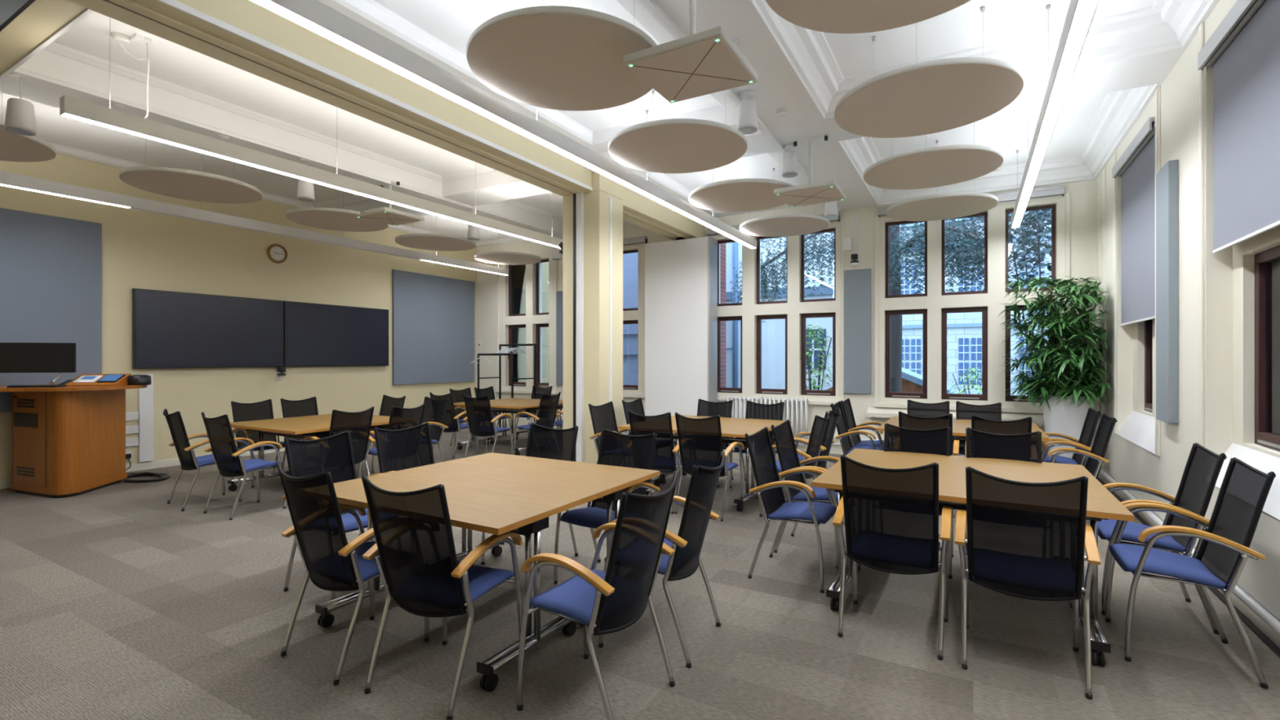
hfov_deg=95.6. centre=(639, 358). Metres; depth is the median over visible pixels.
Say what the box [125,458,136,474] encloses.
power cord
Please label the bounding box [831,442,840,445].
pipe
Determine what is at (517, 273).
window
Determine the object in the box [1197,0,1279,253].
roller blind
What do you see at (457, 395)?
armchair
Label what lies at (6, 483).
baseboard
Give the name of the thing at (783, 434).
armchair
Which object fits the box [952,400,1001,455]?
armchair
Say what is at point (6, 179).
lamp
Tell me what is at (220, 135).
smoke detector
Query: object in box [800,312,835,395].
window
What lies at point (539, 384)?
window
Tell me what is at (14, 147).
disc
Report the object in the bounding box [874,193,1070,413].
trim
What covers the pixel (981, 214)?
window
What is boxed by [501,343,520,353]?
hanger
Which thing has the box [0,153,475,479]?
wall
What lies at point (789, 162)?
speaker
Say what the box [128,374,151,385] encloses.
puck
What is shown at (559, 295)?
wall panel
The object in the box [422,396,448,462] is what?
armchair
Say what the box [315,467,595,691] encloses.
folding table
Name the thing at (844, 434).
armchair
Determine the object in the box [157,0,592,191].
trim
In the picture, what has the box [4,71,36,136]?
speaker
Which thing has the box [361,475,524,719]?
armchair
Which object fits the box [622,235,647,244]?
blind cassette
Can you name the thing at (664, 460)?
armchair
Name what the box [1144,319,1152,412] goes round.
window
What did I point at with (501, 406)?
folding table
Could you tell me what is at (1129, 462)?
wall
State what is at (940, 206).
disc
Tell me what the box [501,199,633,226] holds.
trim
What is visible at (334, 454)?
armchair
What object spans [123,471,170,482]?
cable
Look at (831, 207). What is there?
speaker
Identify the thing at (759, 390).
window
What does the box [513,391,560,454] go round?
armchair
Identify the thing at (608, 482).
folding table
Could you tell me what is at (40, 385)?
keyboard
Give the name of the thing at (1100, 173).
trim
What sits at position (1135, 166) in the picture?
roller blind
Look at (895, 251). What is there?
cedar tree
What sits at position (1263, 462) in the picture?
windowsill
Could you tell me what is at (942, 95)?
disc
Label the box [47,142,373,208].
trim
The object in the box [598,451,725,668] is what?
armchair
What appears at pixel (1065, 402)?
potted plant
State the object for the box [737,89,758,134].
speaker
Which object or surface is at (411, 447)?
armchair
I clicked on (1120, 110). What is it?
trim
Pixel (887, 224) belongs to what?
window
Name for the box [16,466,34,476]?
vent grille
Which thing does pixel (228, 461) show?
armchair
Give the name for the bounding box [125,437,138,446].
wall socket
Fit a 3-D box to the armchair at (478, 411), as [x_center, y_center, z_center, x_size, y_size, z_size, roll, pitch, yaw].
[-2.185,0.974,8.275,0.549,0.952,0.566,0,0,26]
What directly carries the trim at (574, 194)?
attached to the pillar
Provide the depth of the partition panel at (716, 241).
9.55 m
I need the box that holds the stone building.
[899,208,1051,395]
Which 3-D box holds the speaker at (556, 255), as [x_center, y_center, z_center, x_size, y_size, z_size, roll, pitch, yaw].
[-1.500,-2.015,10.435,0.176,0.470,0.176,0,0,30]
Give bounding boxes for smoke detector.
[107,100,125,108]
[215,133,229,139]
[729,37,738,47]
[775,107,789,117]
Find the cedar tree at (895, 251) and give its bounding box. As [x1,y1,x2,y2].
[729,208,1051,391]
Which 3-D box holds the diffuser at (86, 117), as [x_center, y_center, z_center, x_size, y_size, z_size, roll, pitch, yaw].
[-2.528,-1.658,6.297,0.075,0.008,5.480,0,0,30]
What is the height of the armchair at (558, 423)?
0.952 m
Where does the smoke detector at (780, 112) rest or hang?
attached to the ceiling beam at (776, 86)
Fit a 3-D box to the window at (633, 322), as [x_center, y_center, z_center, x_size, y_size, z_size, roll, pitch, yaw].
[-0.230,-0.068,10.818,0.580,1.285,0.090,0,0,30]
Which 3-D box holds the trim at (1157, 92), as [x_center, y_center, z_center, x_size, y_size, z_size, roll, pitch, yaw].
[4.309,-0.720,4.827,0.018,3.060,0.095,0,0,30]
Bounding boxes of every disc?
[0,81,56,162]
[119,137,262,204]
[285,207,388,231]
[395,209,475,251]
[466,0,657,111]
[474,251,541,264]
[608,89,747,173]
[688,164,793,211]
[739,168,829,236]
[765,0,970,33]
[834,5,1024,137]
[863,122,1004,189]
[885,140,998,221]
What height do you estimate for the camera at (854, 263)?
0.180 m
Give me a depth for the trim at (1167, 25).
4.39 m
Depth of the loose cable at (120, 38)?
4.50 m
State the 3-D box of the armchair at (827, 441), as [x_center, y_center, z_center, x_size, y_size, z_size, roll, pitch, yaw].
[1.739,0.974,5.888,0.566,0.952,0.549,0,0,28]
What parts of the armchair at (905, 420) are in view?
frame, backrest, armrest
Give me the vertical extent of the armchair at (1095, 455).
0.952 m
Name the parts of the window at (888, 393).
handle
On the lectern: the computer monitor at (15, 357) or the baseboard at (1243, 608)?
the computer monitor at (15, 357)
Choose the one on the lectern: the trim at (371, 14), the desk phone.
the desk phone
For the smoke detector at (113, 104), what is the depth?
5.06 m
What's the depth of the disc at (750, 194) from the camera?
6.40 m
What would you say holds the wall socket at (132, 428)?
attached to the wall at (141, 250)
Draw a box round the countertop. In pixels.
[0,384,146,391]
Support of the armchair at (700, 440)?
on the floor
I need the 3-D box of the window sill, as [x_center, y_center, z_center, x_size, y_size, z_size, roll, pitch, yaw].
[4.794,0.680,5.526,0.135,0.260,1.560,0,0,30]
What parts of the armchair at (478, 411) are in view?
leg, leg, backrest, frame, leg, armrest, seat, leg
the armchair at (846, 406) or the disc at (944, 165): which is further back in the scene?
the armchair at (846, 406)
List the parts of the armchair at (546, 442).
leg, backrest, frame, leg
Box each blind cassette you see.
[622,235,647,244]
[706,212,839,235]
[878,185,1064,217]
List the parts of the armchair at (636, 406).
frame, backrest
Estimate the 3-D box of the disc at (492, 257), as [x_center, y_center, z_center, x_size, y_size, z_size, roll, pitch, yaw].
[-2.433,-2.165,10.718,1.200,0.670,1.200,0,0,30]
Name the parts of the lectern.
modesty panel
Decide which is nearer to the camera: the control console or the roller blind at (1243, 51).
the roller blind at (1243, 51)
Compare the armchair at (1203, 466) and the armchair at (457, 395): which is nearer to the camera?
the armchair at (1203, 466)
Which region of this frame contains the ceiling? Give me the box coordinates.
[0,0,1155,242]
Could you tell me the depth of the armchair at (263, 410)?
6.96 m
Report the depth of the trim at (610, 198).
7.09 m
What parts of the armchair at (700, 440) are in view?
leg, backrest, frame, seat, leg, leg, armrest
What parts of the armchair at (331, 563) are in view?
leg, frame, backrest, armrest, leg, leg, armrest, seat, leg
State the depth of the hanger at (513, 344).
11.47 m
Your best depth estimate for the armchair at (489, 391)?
10.41 m
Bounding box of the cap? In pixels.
[1101,466,1279,621]
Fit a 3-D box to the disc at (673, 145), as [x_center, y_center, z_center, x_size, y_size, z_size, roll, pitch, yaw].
[0.324,-2.150,5.039,1.200,0.700,1.200,0,0,30]
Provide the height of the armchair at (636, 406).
0.952 m
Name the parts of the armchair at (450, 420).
backrest, frame, leg, leg, armrest, seat, leg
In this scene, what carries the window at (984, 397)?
in the wall at (1082, 193)
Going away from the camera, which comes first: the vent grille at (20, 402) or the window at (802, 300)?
the vent grille at (20, 402)
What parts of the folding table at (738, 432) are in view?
leg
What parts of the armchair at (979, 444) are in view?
backrest, frame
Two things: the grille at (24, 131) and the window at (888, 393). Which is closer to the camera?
the grille at (24, 131)
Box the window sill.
[1116,410,1155,453]
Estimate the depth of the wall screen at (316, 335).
9.73 m
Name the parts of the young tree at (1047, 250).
stem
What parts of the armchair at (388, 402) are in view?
leg, frame, backrest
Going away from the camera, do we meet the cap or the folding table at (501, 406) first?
the cap
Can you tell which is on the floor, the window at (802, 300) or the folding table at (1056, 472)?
the folding table at (1056, 472)
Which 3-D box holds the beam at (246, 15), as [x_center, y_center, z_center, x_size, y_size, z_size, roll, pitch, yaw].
[-1.901,-2.255,5.101,0.440,0.490,11.350,0,0,30]
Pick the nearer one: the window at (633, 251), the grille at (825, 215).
the grille at (825, 215)
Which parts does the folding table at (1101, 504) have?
leg, leg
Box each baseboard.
[0,422,466,488]
[495,421,843,454]
[1097,473,1279,648]
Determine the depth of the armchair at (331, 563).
2.68 m
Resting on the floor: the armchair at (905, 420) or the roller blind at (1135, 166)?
the armchair at (905, 420)
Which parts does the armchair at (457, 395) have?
backrest, frame, leg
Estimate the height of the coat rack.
1.710 m
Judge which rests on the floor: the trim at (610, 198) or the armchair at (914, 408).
the armchair at (914, 408)
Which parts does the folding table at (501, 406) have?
leg, leg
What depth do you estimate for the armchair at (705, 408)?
7.12 m
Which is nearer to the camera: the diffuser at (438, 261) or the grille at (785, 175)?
the grille at (785, 175)
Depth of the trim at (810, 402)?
8.77 m
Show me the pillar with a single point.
(596, 202)
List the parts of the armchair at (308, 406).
leg, backrest, frame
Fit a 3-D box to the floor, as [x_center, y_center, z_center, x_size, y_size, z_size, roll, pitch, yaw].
[-1.599,1.500,4.985,11.420,0.100,11.850,0,0,30]
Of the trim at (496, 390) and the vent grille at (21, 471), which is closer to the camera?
the vent grille at (21, 471)
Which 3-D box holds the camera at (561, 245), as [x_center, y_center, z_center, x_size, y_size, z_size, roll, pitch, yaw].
[-0.961,-1.385,7.299,0.120,0.150,0.120,0,0,0]
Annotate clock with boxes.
[266,244,287,263]
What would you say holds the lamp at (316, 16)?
hanging from the ceiling
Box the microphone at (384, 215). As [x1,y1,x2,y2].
[355,181,424,226]
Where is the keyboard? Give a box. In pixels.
[6,384,66,387]
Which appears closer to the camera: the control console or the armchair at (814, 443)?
the armchair at (814, 443)
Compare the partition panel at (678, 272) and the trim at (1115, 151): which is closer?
the trim at (1115, 151)
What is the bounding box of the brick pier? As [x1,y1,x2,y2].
[720,243,725,387]
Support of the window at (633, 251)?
in the wall at (1082, 193)
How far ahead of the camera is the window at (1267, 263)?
3.53 m
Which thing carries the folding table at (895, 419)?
on the floor
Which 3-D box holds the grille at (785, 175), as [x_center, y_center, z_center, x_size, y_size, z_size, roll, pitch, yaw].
[1.583,-1.936,6.126,0.166,0.012,0.166,0,0,30]
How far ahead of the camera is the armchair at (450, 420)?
8.53 m
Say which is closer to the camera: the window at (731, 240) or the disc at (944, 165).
the disc at (944, 165)
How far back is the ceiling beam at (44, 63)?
5.69 m
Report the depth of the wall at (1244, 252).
3.65 m
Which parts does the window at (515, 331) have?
pane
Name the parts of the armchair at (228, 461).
leg, frame, backrest, armrest, leg, leg, armrest, seat frame, leg, seat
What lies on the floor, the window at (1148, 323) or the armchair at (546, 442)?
the armchair at (546, 442)
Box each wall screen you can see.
[132,288,284,368]
[283,301,388,367]
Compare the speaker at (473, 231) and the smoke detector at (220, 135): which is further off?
the speaker at (473, 231)
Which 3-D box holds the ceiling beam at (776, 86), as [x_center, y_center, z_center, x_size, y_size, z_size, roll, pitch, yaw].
[0.418,-2.375,3.768,0.550,0.250,11.350,0,0,30]
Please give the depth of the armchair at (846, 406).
7.18 m
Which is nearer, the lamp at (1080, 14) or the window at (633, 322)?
the lamp at (1080, 14)
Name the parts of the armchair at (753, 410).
leg, leg, seat, frame, backrest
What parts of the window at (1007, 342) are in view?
handle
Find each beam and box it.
[0,0,86,75]
[0,49,563,239]
[66,0,705,239]
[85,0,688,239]
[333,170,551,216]
[585,48,1186,176]
[653,0,875,210]
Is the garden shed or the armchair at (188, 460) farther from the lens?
the garden shed
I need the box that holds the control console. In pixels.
[64,373,131,386]
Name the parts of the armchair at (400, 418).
leg, seat, frame, backrest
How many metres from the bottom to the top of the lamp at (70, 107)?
0.850 m
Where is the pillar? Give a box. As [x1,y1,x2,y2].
[563,171,622,463]
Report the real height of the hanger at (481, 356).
0.194 m
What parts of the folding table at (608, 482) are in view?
leg, leg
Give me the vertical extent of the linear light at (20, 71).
0.035 m
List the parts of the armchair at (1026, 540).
armrest, leg, leg, seat frame, backrest, frame, leg, leg, armrest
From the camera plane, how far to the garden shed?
12.91 m
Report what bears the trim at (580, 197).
attached to the pillar
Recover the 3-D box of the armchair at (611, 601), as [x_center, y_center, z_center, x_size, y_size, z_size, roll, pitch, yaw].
[-0.144,0.974,2.470,0.566,0.952,0.549,0,0,30]
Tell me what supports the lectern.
on the floor
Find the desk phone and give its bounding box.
[49,372,72,385]
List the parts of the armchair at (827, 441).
seat, armrest, leg, armrest, backrest, frame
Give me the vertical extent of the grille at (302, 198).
0.012 m
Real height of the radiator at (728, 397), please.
0.830 m
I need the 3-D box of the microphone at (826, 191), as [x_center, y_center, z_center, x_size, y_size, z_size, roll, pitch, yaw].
[1.741,-1.948,5.920,0.590,0.603,0.590,0,0,30]
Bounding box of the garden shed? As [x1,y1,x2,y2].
[901,367,951,393]
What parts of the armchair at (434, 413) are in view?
backrest, armrest, frame, leg, leg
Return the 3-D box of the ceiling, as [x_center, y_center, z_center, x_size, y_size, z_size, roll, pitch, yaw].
[-1.599,-2.550,4.985,11.420,0.100,11.850,0,0,30]
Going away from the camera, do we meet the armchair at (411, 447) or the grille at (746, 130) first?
the armchair at (411, 447)
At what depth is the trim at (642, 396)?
10.53 m
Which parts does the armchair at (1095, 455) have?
leg, armrest, leg, armrest, leg, backrest, frame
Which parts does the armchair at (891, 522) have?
armrest, leg, leg, backrest, frame, leg, leg, armrest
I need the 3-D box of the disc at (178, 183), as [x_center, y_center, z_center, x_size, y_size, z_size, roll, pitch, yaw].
[-4.714,-2.150,6.146,1.200,0.700,1.200,0,0,30]
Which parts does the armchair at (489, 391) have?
frame, backrest, leg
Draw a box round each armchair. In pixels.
[163,408,241,511]
[200,412,286,519]
[231,399,294,487]
[275,462,429,685]
[280,396,318,466]
[280,430,382,600]
[302,406,375,475]
[358,403,425,478]
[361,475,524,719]
[369,395,405,472]
[373,422,434,473]
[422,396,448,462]
[429,391,478,457]
[449,387,492,448]
[462,394,513,457]
[474,386,514,439]
[480,422,578,566]
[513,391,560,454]
[514,385,552,432]
[516,472,679,719]
[553,428,659,584]
[554,409,563,429]
[588,401,628,463]
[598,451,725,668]
[622,397,675,479]
[627,410,691,514]
[672,412,744,521]
[679,399,733,487]
[729,400,784,488]
[744,426,837,593]
[759,411,829,521]
[770,419,840,552]
[780,407,840,502]
[830,400,884,456]
[832,455,952,660]
[840,398,884,448]
[884,422,953,578]
[897,411,959,517]
[906,399,949,417]
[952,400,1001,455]
[954,466,1101,699]
[960,427,1041,580]
[964,414,1031,455]
[1041,407,1102,466]
[1041,413,1117,479]
[1087,442,1226,634]
[1105,457,1275,688]
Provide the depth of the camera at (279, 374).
8.96 m
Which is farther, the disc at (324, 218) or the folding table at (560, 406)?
the folding table at (560, 406)
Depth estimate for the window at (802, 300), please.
9.13 m
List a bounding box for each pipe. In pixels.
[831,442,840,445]
[833,436,1045,453]
[1099,468,1279,635]
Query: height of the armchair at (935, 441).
0.952 m
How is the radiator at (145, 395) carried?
attached to the wall at (141, 250)
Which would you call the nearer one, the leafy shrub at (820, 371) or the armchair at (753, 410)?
the armchair at (753, 410)
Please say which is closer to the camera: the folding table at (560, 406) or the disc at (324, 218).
the disc at (324, 218)
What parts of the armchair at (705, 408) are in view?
backrest, frame, leg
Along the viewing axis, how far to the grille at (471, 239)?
8.67 m
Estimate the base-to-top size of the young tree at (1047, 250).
5.612 m
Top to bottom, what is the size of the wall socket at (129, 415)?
0.100 m
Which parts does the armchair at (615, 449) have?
leg, seat, leg, backrest, frame, armrest, leg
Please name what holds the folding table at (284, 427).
on the floor
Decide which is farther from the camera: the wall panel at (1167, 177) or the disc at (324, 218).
the disc at (324, 218)
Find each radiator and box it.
[137,373,153,462]
[725,395,808,448]
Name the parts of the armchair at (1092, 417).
leg, seat, armrest, leg, armrest, leg, backrest, frame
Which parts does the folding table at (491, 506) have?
leg, leg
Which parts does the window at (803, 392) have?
handle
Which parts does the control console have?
button plate, touch panel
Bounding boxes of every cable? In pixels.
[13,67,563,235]
[111,31,151,118]
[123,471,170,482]
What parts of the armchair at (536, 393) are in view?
seat, backrest, frame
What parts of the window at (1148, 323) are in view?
pane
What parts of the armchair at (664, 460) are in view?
backrest, frame, leg, armrest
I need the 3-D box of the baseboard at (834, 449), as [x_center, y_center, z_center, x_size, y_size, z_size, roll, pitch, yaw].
[1.069,1.390,9.928,10.720,0.120,0.020,0,0,30]
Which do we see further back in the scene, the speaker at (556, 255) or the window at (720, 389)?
the speaker at (556, 255)
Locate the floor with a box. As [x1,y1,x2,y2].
[0,426,1279,719]
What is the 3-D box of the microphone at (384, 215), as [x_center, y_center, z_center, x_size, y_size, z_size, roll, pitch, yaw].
[-3.200,-2.018,7.427,0.590,0.463,0.590,0,0,30]
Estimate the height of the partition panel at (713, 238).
3.443 m
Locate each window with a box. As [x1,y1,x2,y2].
[507,324,525,386]
[508,264,525,316]
[535,323,548,386]
[536,259,548,315]
[622,249,638,311]
[622,320,638,390]
[717,239,742,306]
[717,315,742,392]
[756,236,787,304]
[756,314,787,394]
[800,228,835,302]
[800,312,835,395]
[884,221,927,297]
[884,309,927,399]
[941,212,987,295]
[941,306,987,400]
[1004,204,1055,292]
[1004,305,1055,402]
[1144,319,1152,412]
[1254,245,1279,450]
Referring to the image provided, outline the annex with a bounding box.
[725,232,834,390]
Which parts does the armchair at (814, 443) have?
seat, leg, armrest, leg, armrest, backrest, frame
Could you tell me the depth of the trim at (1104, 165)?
6.73 m
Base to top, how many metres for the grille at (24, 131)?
0.012 m
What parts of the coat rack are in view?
frame, rail, frame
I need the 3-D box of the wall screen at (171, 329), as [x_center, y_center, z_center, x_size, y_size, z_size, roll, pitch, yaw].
[-6.037,-0.385,8.233,0.088,1.030,1.860,0,0,30]
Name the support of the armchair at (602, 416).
on the floor
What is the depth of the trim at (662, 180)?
8.20 m
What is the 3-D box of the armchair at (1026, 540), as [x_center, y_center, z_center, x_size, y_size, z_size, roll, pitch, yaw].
[1.820,0.974,2.767,0.549,0.952,0.566,0,0,31]
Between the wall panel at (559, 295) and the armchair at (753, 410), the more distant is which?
the wall panel at (559, 295)
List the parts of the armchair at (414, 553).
armrest, leg, leg, backrest, frame, seat frame, seat, leg, armrest, leg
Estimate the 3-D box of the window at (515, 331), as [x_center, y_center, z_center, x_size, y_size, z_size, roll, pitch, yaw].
[-2.528,-0.068,12.139,0.560,1.285,0.090,0,0,30]
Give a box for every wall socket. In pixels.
[125,412,138,420]
[125,425,138,434]
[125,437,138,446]
[125,450,132,459]
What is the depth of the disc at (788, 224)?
7.85 m
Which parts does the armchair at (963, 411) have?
seat, backrest, frame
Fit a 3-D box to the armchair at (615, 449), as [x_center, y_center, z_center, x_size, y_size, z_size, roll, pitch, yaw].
[-0.200,0.974,3.845,0.549,0.952,0.566,0,0,32]
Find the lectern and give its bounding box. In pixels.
[0,384,146,497]
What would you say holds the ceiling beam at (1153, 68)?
attached to the ceiling
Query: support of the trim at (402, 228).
attached to the wall at (141, 250)
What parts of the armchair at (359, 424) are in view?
armrest, frame, backrest, leg, armrest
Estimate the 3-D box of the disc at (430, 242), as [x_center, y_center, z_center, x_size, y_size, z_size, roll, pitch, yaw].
[-3.202,-2.150,9.118,1.200,0.700,1.200,0,0,30]
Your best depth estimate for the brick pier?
10.50 m
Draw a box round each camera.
[275,367,286,379]
[559,242,563,254]
[849,253,858,266]
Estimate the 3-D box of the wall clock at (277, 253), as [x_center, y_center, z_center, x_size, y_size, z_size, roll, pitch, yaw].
[-5.626,-1.630,9.000,0.035,0.300,0.300,0,0,30]
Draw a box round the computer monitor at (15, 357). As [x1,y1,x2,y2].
[0,342,75,373]
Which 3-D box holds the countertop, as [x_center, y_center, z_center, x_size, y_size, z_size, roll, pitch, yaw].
[-6.516,0.318,6.063,1.300,0.035,2.220,0,0,30]
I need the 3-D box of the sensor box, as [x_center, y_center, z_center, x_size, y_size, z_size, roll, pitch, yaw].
[3.116,-1.725,8.734,0.140,0.190,0.050,0,0,30]
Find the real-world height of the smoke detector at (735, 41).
0.052 m
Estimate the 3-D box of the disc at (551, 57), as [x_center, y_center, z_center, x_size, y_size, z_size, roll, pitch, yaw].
[-0.457,-2.150,3.619,1.200,0.700,1.200,0,0,30]
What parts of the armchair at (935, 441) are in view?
backrest, frame, seat, leg, leg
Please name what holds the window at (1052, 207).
in the wall at (1082, 193)
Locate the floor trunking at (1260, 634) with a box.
[1097,476,1279,657]
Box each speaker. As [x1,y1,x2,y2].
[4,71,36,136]
[297,157,315,201]
[467,208,479,240]
[551,233,561,260]
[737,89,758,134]
[781,143,798,177]
[824,200,837,217]
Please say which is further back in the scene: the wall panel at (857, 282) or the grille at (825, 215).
the wall panel at (857, 282)
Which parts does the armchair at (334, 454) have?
leg, leg, frame, backrest, seat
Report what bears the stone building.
on the ground
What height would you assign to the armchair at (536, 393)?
0.952 m
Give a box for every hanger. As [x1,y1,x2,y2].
[471,355,491,363]
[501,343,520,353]
[503,343,524,353]
[506,347,526,353]
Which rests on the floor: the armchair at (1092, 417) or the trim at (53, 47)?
the armchair at (1092, 417)
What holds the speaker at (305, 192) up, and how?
hanging from the ceiling beam at (44, 63)
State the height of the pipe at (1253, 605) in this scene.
0.048 m
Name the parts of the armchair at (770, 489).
leg, frame, backrest, leg, armrest, leg, seat frame, armrest, seat, leg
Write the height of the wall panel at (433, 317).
2.150 m
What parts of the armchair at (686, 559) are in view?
seat, leg, armrest, leg, leg, armrest, backrest, frame, leg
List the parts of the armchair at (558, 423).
seat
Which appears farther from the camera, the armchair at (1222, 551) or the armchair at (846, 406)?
the armchair at (846, 406)
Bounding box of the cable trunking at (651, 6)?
[638,0,840,212]
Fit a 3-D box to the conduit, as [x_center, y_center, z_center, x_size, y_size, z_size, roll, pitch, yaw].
[3.236,-1.845,8.681,0.030,0.610,0.022,0,0,30]
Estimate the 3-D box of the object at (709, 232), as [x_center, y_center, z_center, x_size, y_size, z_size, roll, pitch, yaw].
[2.081,-2.140,9.300,2.140,0.120,0.100,0,0,30]
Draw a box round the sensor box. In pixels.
[841,237,852,250]
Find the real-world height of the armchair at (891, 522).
0.952 m
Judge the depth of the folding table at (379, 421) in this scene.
6.80 m
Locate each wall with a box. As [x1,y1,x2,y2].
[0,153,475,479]
[475,178,1096,453]
[521,252,638,385]
[1096,0,1279,616]
[1133,225,1279,457]
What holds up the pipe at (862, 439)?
attached to the wall at (1082, 193)
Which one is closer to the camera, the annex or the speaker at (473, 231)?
the speaker at (473, 231)
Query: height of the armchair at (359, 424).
0.952 m
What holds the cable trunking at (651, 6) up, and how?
attached to the ceiling beam at (776, 86)
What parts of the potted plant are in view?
planter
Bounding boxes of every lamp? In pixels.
[0,170,508,275]
[59,17,563,248]
[248,0,756,248]
[1011,0,1099,227]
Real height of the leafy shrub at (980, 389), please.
1.515 m
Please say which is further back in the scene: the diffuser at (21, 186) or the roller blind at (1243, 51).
the diffuser at (21, 186)
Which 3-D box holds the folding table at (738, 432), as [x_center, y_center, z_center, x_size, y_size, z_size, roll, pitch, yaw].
[0.571,1.080,6.050,1.442,0.740,0.720,0,0,30]
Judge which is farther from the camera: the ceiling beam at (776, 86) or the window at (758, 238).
the window at (758, 238)
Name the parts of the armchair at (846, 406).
backrest, frame, seat, leg, armrest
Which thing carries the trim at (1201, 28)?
attached to the wall at (1129, 462)
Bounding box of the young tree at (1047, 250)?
[962,208,1051,371]
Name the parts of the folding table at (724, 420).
leg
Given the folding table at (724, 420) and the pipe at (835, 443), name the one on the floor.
the folding table at (724, 420)
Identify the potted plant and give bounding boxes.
[996,275,1111,464]
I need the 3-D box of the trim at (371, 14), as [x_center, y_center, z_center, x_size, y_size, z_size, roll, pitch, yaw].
[-0.848,-2.450,4.305,2.180,0.120,4.620,0,0,30]
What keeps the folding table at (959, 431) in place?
on the floor
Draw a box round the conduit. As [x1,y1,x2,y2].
[854,214,857,253]
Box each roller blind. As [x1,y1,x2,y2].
[1112,116,1155,325]
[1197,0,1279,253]
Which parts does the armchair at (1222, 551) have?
leg, armrest, seat, seat frame, leg, armrest, leg, backrest, frame, leg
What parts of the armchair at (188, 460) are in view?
leg, backrest, frame, armrest, leg, leg, seat, seat frame, armrest, leg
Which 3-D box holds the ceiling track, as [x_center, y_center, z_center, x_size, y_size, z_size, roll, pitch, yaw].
[-4.159,-2.144,3.611,1.970,0.012,0.718,0,0,30]
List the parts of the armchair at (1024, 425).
backrest, frame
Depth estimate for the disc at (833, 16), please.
3.01 m
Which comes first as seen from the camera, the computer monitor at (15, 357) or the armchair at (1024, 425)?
the armchair at (1024, 425)
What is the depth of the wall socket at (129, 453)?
7.37 m
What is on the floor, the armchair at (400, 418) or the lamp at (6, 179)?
the armchair at (400, 418)
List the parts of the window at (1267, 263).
pane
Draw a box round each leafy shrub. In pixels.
[805,324,832,390]
[949,368,982,394]
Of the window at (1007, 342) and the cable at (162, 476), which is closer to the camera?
the cable at (162, 476)
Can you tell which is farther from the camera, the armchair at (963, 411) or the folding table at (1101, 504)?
the armchair at (963, 411)
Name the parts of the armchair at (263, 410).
armrest, leg, backrest, frame, seat, leg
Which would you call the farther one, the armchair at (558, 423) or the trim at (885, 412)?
the armchair at (558, 423)
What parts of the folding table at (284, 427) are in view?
leg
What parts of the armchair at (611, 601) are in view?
seat frame, leg, seat, armrest, leg, leg, armrest, backrest, frame, leg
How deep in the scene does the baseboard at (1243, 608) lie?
3.25 m
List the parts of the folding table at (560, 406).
leg, leg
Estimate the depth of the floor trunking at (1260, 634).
3.21 m
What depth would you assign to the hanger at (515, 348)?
11.41 m
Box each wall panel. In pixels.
[0,208,102,386]
[391,269,475,385]
[555,290,563,385]
[844,268,871,394]
[1155,159,1178,423]
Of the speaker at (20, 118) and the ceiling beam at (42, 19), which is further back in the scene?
the speaker at (20, 118)
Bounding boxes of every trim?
[42,41,496,182]
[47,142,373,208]
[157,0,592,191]
[318,0,738,153]
[387,224,528,247]
[494,260,556,394]
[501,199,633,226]
[573,193,576,462]
[576,191,583,462]
[608,197,612,401]
[622,243,645,398]
[640,151,825,217]
[717,218,844,405]
[745,0,1219,120]
[835,81,1163,205]
[866,406,1044,425]
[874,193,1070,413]
[1098,172,1101,420]
[1104,164,1106,413]
[1113,150,1116,433]
[1155,86,1160,456]
[1197,22,1204,446]
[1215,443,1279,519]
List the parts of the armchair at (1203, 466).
leg, leg, armrest, seat, seat frame, armrest, leg, backrest, frame, leg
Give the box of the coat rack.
[477,343,536,433]
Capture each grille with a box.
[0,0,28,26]
[5,126,35,136]
[16,398,34,408]
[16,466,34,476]
[297,196,314,201]
[467,238,479,240]
[737,125,757,134]
[782,172,798,177]
[824,214,837,217]
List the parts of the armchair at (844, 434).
backrest, frame, leg, armrest, leg, seat, armrest, leg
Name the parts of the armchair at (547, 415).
seat, leg, armrest, backrest, frame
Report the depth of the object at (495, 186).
7.92 m
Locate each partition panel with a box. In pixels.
[644,235,711,443]
[683,237,715,402]
[715,239,717,402]
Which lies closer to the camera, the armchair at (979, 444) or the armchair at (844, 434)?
the armchair at (979, 444)
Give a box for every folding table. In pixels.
[227,417,330,491]
[288,413,390,431]
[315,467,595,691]
[412,452,659,625]
[453,400,539,455]
[488,398,563,444]
[617,421,772,511]
[659,414,791,484]
[811,462,1133,666]
[836,448,1102,608]
[876,422,1049,443]
[886,416,1040,429]
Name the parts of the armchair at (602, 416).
leg, armrest, backrest, frame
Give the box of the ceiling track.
[0,0,93,77]
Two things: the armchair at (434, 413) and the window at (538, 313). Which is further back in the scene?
the window at (538, 313)
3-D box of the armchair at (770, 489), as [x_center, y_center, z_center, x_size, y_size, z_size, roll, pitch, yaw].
[1.013,0.974,3.939,0.566,0.952,0.549,0,0,30]
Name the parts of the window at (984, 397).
handle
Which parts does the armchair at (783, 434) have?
leg, frame, backrest, leg, armrest, seat frame, seat, leg, armrest, leg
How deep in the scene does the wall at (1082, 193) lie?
8.82 m
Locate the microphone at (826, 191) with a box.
[773,134,846,207]
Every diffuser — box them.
[0,183,128,208]
[62,113,559,248]
[421,259,506,275]

